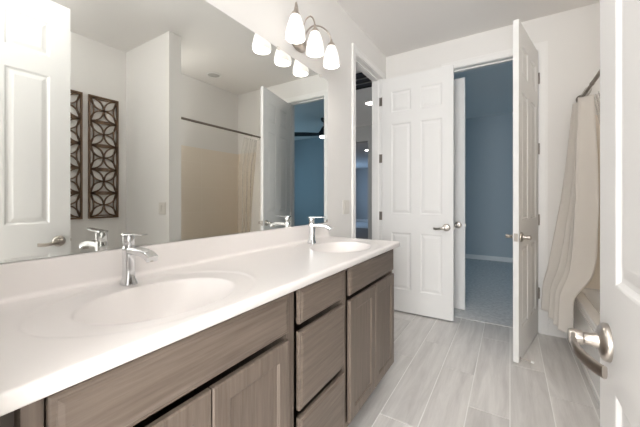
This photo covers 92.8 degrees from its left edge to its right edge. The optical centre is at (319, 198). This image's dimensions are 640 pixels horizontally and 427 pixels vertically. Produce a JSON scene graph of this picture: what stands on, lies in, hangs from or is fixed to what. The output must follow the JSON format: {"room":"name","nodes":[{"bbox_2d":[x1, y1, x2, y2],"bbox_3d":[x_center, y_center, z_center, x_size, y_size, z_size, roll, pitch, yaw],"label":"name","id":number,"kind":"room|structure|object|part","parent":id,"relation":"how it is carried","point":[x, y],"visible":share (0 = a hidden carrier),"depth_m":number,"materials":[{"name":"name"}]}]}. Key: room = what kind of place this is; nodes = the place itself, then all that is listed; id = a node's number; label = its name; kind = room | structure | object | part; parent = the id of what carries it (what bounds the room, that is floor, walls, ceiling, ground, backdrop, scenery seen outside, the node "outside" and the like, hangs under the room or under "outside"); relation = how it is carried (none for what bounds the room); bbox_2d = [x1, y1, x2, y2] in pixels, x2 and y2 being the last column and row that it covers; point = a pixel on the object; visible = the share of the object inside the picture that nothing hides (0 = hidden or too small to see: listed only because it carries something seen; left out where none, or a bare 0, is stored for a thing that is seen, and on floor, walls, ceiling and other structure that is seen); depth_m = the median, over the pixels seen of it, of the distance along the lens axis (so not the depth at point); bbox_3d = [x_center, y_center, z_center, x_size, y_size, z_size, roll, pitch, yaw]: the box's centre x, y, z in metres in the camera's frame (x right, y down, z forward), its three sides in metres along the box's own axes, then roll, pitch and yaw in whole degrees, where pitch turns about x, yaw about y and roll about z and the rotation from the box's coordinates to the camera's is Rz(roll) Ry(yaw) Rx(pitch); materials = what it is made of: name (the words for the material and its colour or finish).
{"room":"bathroom","nodes":[
{"label":"bathroom","id":0,"kind":"room"},
{"bbox_2d":[0,0,385,263],"bbox_3d":[-0.148,-0.157,2.072,0.105,2.843,3.420,0,0,32],"label":"wall","id":1,"kind":"structure","parent":0,"point":[269,19],"depth_m":2.37,"materials":[{"name":"white paint"}]},
{"bbox_2d":[0,0,327,262],"bbox_3d":[-0.436,-0.365,1.502,0.008,1.076,1.863,0,0,32],"label":"wall mirror","id":2,"kind":"object","parent":1,"relation":"attached to","point":[164,120],"visible":1,"depth_m":1.15,"materials":[{"name":"white mirror"}]},
{"bbox_2d":[0,222,328,304],"bbox_3d":[-0.430,0.228,1.486,0.034,0.105,1.864,0,0,32],"label":"backsplash","id":3,"kind":"structure","parent":1,"relation":"attached to","point":[20,280],"depth_m":1.04,"materials":[{"name":"stone"}]},
{"bbox_2d":[285,2,339,68],"bbox_3d":[-0.063,-1.034,1.925,0.192,0.251,0.527,0,0,32],"label":"vanity light","id":4,"kind":"object","parent":1,"relation":"attached to","point":[295,34],"visible":1,"depth_m":1.87,"materials":[{"name":"white glass"}]},
{"bbox_3d":[-0.140,-0.978,1.731,0.117,0.138,0.117,0,0,32],"label":"lamp shade","id":5,"kind":"part","parent":4,"relation":"part of","materials":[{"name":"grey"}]},
{"bbox_3d":[-0.031,-0.978,1.905,0.117,0.138,0.117,0,0,32],"label":"lamp shade","id":6,"kind":"part","parent":4,"relation":"part of","materials":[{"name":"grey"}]},
{"bbox_3d":[-0.017,-1.094,2.029,0.222,0.131,0.010,0,0,-28],"label":"arm","id":7,"kind":"part","parent":4,"relation":"part of","materials":[{"name":"silver metal"}]},
{"bbox_3d":[0.077,-0.978,2.079,0.117,0.138,0.117,0,0,32],"label":"lamp shade","id":8,"kind":"part","parent":4,"relation":"part of","materials":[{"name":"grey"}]},
{"bbox_2d":[343,200,348,213],"bbox_3d":[0.221,0.068,2.553,0.011,0.116,0.116,0,0,32],"label":"light switch","id":9,"kind":"object","parent":1,"relation":"attached to","point":[345,202],"visible":1,"depth_m":2.55,"materials":[{"name":"white plastic"}]},
{"bbox_2d":[352,43,384,239],"bbox_3d":[0.444,-0.096,3.021,0.137,2.521,0.805,0,0,32],"label":"door frame","id":10,"kind":"structure","parent":1,"relation":"attached to","point":[360,61],"depth_m":3.28,"materials":[{"name":"white paint"}]},
{"bbox_2d":[379,65,454,320],"bbox_3d":[0.952,-0.056,3.076,0.755,2.418,0.155,0,0,32],"label":"door","id":11,"kind":"structure","parent":1,"relation":"in","point":[416,158],"depth_m":3.04,"materials":[{"name":"white paint"}]},
{"bbox_3d":[1.144,0.277,2.897,0.128,0.039,0.052,0,0,32],"label":"handle","id":12,"kind":"part","parent":11,"relation":"part of","materials":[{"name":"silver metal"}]},
{"bbox_2d":[356,168,367,218],"bbox_3d":[2.127,-0.206,11.285,6.000,2.743,7.900,0,0,32],"label":"wall","id":13,"kind":"structure","parent":0,"point":[361,174],"depth_m":15.72,"materials":[{"name":"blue paint"}]},
{"bbox_2d":[356,219,367,221],"bbox_3d":[4.080,1.101,14.538,5.870,0.128,0.013,0,0,32],"label":"baseboard","id":14,"kind":"structure","parent":13,"relation":"attached to","point":[362,220],"depth_m":15.69,"materials":[{"name":"white paint"}]},
{"bbox_2d":[356,125,371,238],"bbox_3d":[-0.324,-0.206,7.481,5.870,2.743,0.150,0,0,32],"label":"wall","id":15,"kind":"structure","parent":0,"point":[363,133],"depth_m":6.53,"materials":[{"name":"grey paint"}]},
{"bbox_2d":[337,0,599,168],"bbox_3d":[1.436,-1.628,6.117,10.700,0.100,18.700,0,0,32],"label":"ceiling","id":16,"kind":"structure","parent":0,"point":[395,27],"depth_m":2.79,"materials":[{"name":"white paint"}]},
{"bbox_2d":[356,72,371,89],"bbox_3d":[0.589,-1.571,4.041,0.500,0.011,0.500,0,0,32],"label":"ceiling vent","id":17,"kind":"object","parent":16,"relation":"in","point":[362,81],"visible":0.24,"depth_m":4.08,"materials":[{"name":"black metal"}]},
{"bbox_2d":[348,221,599,426],"bbox_3d":[2.301,1.213,7.504,10.300,0.104,15.230,0,0,32],"label":"floor","id":18,"kind":"structure","parent":0,"point":[460,372],"depth_m":2.02,"materials":[{"name":"grey wood"}]},
{"bbox_2d":[0,293,290,426],"bbox_3d":[-0.510,0.739,0.875,0.540,0.851,0.742,0,0,32],"label":"vanity cabinet","id":19,"kind":"object","parent":18,"relation":"on","point":[235,371],"depth_m":0.74,"materials":[{"name":"brown wood"}]},
{"bbox_3d":[-0.711,0.690,0.594,0.496,0.750,0.052,0,0,32],"label":"filler panel","id":20,"kind":"part","parent":19,"relation":"part of","materials":[{"name":"brown wood"}]},
{"bbox_3d":[-0.358,0.756,0.626,0.018,0.567,0.314,0,0,32],"label":"cabinet door","id":21,"kind":"part","parent":19,"relation":"part of","materials":[{"name":"brown wood"}]},
{"bbox_2d":[0,222,399,416],"bbox_3d":[-0.206,0.297,1.347,0.560,0.244,1.864,0,0,32],"label":"countertop","id":22,"kind":"structure","parent":19,"relation":"on","point":[67,321],"depth_m":0.90,"materials":[{"name":"stone"}]},
{"bbox_2d":[119,233,158,285],"bbox_3d":[-0.579,0.195,0.972,0.170,0.172,0.042,0,0,32],"label":"faucet","id":23,"kind":"object","parent":22,"relation":"on","point":[130,251],"visible":1,"depth_m":0.99,"materials":[{"name":"silver metal"}]},
{"bbox_3d":[-0.597,0.115,0.983,0.118,0.012,0.032,0,0,32],"label":"lever handle","id":24,"kind":"part","parent":23,"relation":"part of","materials":[{"name":"silver metal"}]},
{"bbox_3d":[-0.567,0.174,0.964,0.141,0.037,0.034,0,0,32],"label":"spout","id":25,"kind":"part","parent":23,"relation":"part of","materials":[{"name":"silver metal"}]},
{"bbox_2d":[308,217,332,243],"bbox_3d":[0.000,0.195,1.900,0.170,0.172,0.042,0,0,32],"label":"faucet","id":26,"kind":"object","parent":22,"relation":"on","point":[312,225],"visible":1,"depth_m":1.91,"materials":[{"name":"silver metal"}]},
{"bbox_3d":[0.012,0.174,1.892,0.141,0.037,0.034,0,0,32],"label":"spout","id":27,"kind":"part","parent":26,"relation":"part of","materials":[{"name":"silver metal"}]},
{"bbox_3d":[-0.190,0.756,0.894,0.018,0.567,0.310,0,0,32],"label":"cabinet door","id":28,"kind":"part","parent":19,"relation":"part of","materials":[{"name":"brown wood"}]},
{"bbox_2d":[291,270,343,426],"bbox_3d":[-0.207,0.739,1.360,0.540,0.851,0.400,0,0,32],"label":"drawer cabinet","id":29,"kind":"object","parent":18,"relation":"on","point":[317,308],"visible":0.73,"depth_m":1.19,"materials":[{"name":"brown wood"}]},
{"bbox_3d":[0.015,0.908,1.223,0.018,0.263,0.346,0,0,32],"label":"drawer","id":30,"kind":"part","parent":29,"relation":"part of","materials":[{"name":"brown wood"}]},
{"bbox_3d":[0.015,0.611,1.223,0.018,0.279,0.346,0,0,32],"label":"drawer","id":31,"kind":"part","parent":29,"relation":"part of","materials":[{"name":"brown wood"}]},
{"bbox_3d":[0.015,0.382,1.223,0.018,0.123,0.346,0,0,32],"label":"drawer","id":32,"kind":"part","parent":29,"relation":"part of","materials":[{"name":"brown wood"}]},
{"bbox_2d":[344,249,393,426],"bbox_3d":[0.076,0.739,1.815,0.540,0.851,0.670,0,0,32],"label":"vanity cabinet","id":33,"kind":"object","parent":18,"relation":"on","point":[368,284],"visible":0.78,"depth_m":1.60,"materials":[{"name":"brown wood"}]},
{"bbox_3d":[0.216,0.756,1.545,0.018,0.567,0.310,0,0,32],"label":"cabinet door","id":34,"kind":"part","parent":33,"relation":"part of","materials":[{"name":"brown wood"}]},
{"bbox_3d":[0.299,0.385,1.679,0.018,0.129,0.625,0,0,32],"label":"drawer","id":35,"kind":"part","parent":33,"relation":"part of","materials":[{"name":"brown wood"}]},
{"bbox_3d":[0.383,0.756,1.812,0.018,0.567,0.310,0,0,32],"label":"cabinet door","id":36,"kind":"part","parent":33,"relation":"part of","materials":[{"name":"brown wood"}]},
{"bbox_2d":[573,288,599,406],"bbox_3d":[2.010,0.944,1.724,0.755,0.438,1.447,0,0,32],"label":"bathtub","id":37,"kind":"object","parent":18,"relation":"on","point":[587,302],"visible":0.19,"depth_m":2.02,"materials":[{"name":"white plastic"}]},
{"bbox_2d":[584,115,599,289],"bbox_3d":[2.022,0.025,1.720,0.749,1.399,1.458,0,0,32],"label":"shower surround","id":38,"kind":"object","parent":37,"relation":"on","point":[594,283],"visible":0.07,"depth_m":2.44,"materials":[{"name":"tile"}]},
{"bbox_2d":[465,113,512,257],"bbox_3d":[4.365,-0.157,5.144,4.300,2.843,0.150,0,0,32],"label":"wall","id":39,"kind":"structure","parent":0,"point":[488,139],"depth_m":5.77,"materials":[{"name":"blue paint"}]},
{"bbox_2d":[465,254,512,261],"bbox_3d":[4.279,1.121,5.101,4.200,0.087,0.013,0,0,32],"label":"baseboard","id":40,"kind":"structure","parent":39,"relation":"attached to","point":[471,256],"depth_m":5.76,"materials":[{"name":"white paint"}]},
{"bbox_2d":[386,2,599,337],"bbox_3d":[2.592,-0.157,2.302,4.300,2.843,0.130,0,0,32],"label":"wall","id":41,"kind":"structure","parent":0,"point":[572,36],"depth_m":2.60,"materials":[{"name":"white paint"}]},
{"bbox_2d":[454,77,465,309],"bbox_3d":[1.201,-0.056,3.376,0.760,2.418,0.155,0,0,32],"label":"door","id":42,"kind":"structure","parent":41,"relation":"in","point":[459,84],"depth_m":3.19,"materials":[{"name":"white paint"}]},
{"bbox_2d":[441,41,547,334],"bbox_3d":[1.629,-0.096,2.903,0.860,2.521,0.162,0,0,32],"label":"door frame","id":43,"kind":"structure","parent":41,"relation":"attached to","point":[505,56],"depth_m":2.63,"materials":[{"name":"white paint"}]},
{"bbox_2d":[505,19,539,363],"bbox_3d":[1.650,-0.056,2.403,0.179,2.418,0.755,0,0,45],"label":"door","id":44,"kind":"structure","parent":41,"relation":"in","point":[526,77],"depth_m":2.29,"materials":[{"name":"white paint"}]},
{"bbox_3d":[1.380,0.272,2.147,0.024,0.056,0.010,0,0,45],"label":"latch plate","id":45,"kind":"part","parent":44,"relation":"part of","materials":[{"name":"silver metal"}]},
{"bbox_3d":[1.498,0.277,2.192,0.052,0.039,0.128,0,0,45],"label":"handle","id":46,"kind":"part","parent":44,"relation":"part of","materials":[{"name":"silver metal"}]},
{"bbox_2d":[548,320,566,338],"bbox_3d":[2.012,1.101,2.580,0.128,0.128,0.013,0,0,32],"label":"baseboard","id":47,"kind":"structure","parent":41,"relation":"attached to","point":[552,329],"depth_m":2.58,"materials":[{"name":"white paint"}]},
{"bbox_3d":[1.586,-0.206,1.059,0.790,2.743,0.124,0,0,32],"label":"wall","id":48,"kind":"structure","parent":0,"visible":0},
{"bbox_2d":[576,69,599,101],"bbox_3d":[1.759,-0.820,1.885,0.068,0.068,1.456,0,0,32],"label":"shower curtain rod","id":49,"kind":"object","parent":48,"relation":"attached to","point":[597,75],"visible":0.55,"depth_m":2.15,"materials":[{"name":"silver metal"}]},
{"bbox_2d":[541,87,598,332],"bbox_3d":[1.933,0.068,2.322,0.301,1.815,0.433,0,0,19],"label":"shower curtain","id":50,"kind":"object","parent":49,"relation":"hanging from","point":[574,249],"visible":0.99,"depth_m":2.28,"materials":[{"name":"white fabric"}]},
{"bbox_3d":[0.023,-0.156,0.027,2.350,2.843,0.130,0,0,32],"label":"wall","id":51,"kind":"structure","parent":0,"visible":0},
{"bbox_2d":[567,0,639,426],"bbox_3d":[0.392,-0.056,0.296,0.155,2.418,0.783,0,0,32],"label":"door","id":52,"kind":"structure","parent":51,"relation":"in","point":[616,339],"depth_m":0.53,"materials":[{"name":"white paint"}]},
{"bbox_3d":[0.491,0.277,0.553,0.052,0.039,0.128,0,0,32],"label":"handle","id":53,"kind":"part","parent":52,"relation":"part of","materials":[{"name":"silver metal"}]},
{"bbox_3d":[0.401,-0.056,0.312,0.035,2.418,0.728,0,0,32],"label":"panel","id":54,"kind":"part","parent":52,"relation":"part of","materials":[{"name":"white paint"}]}
]}

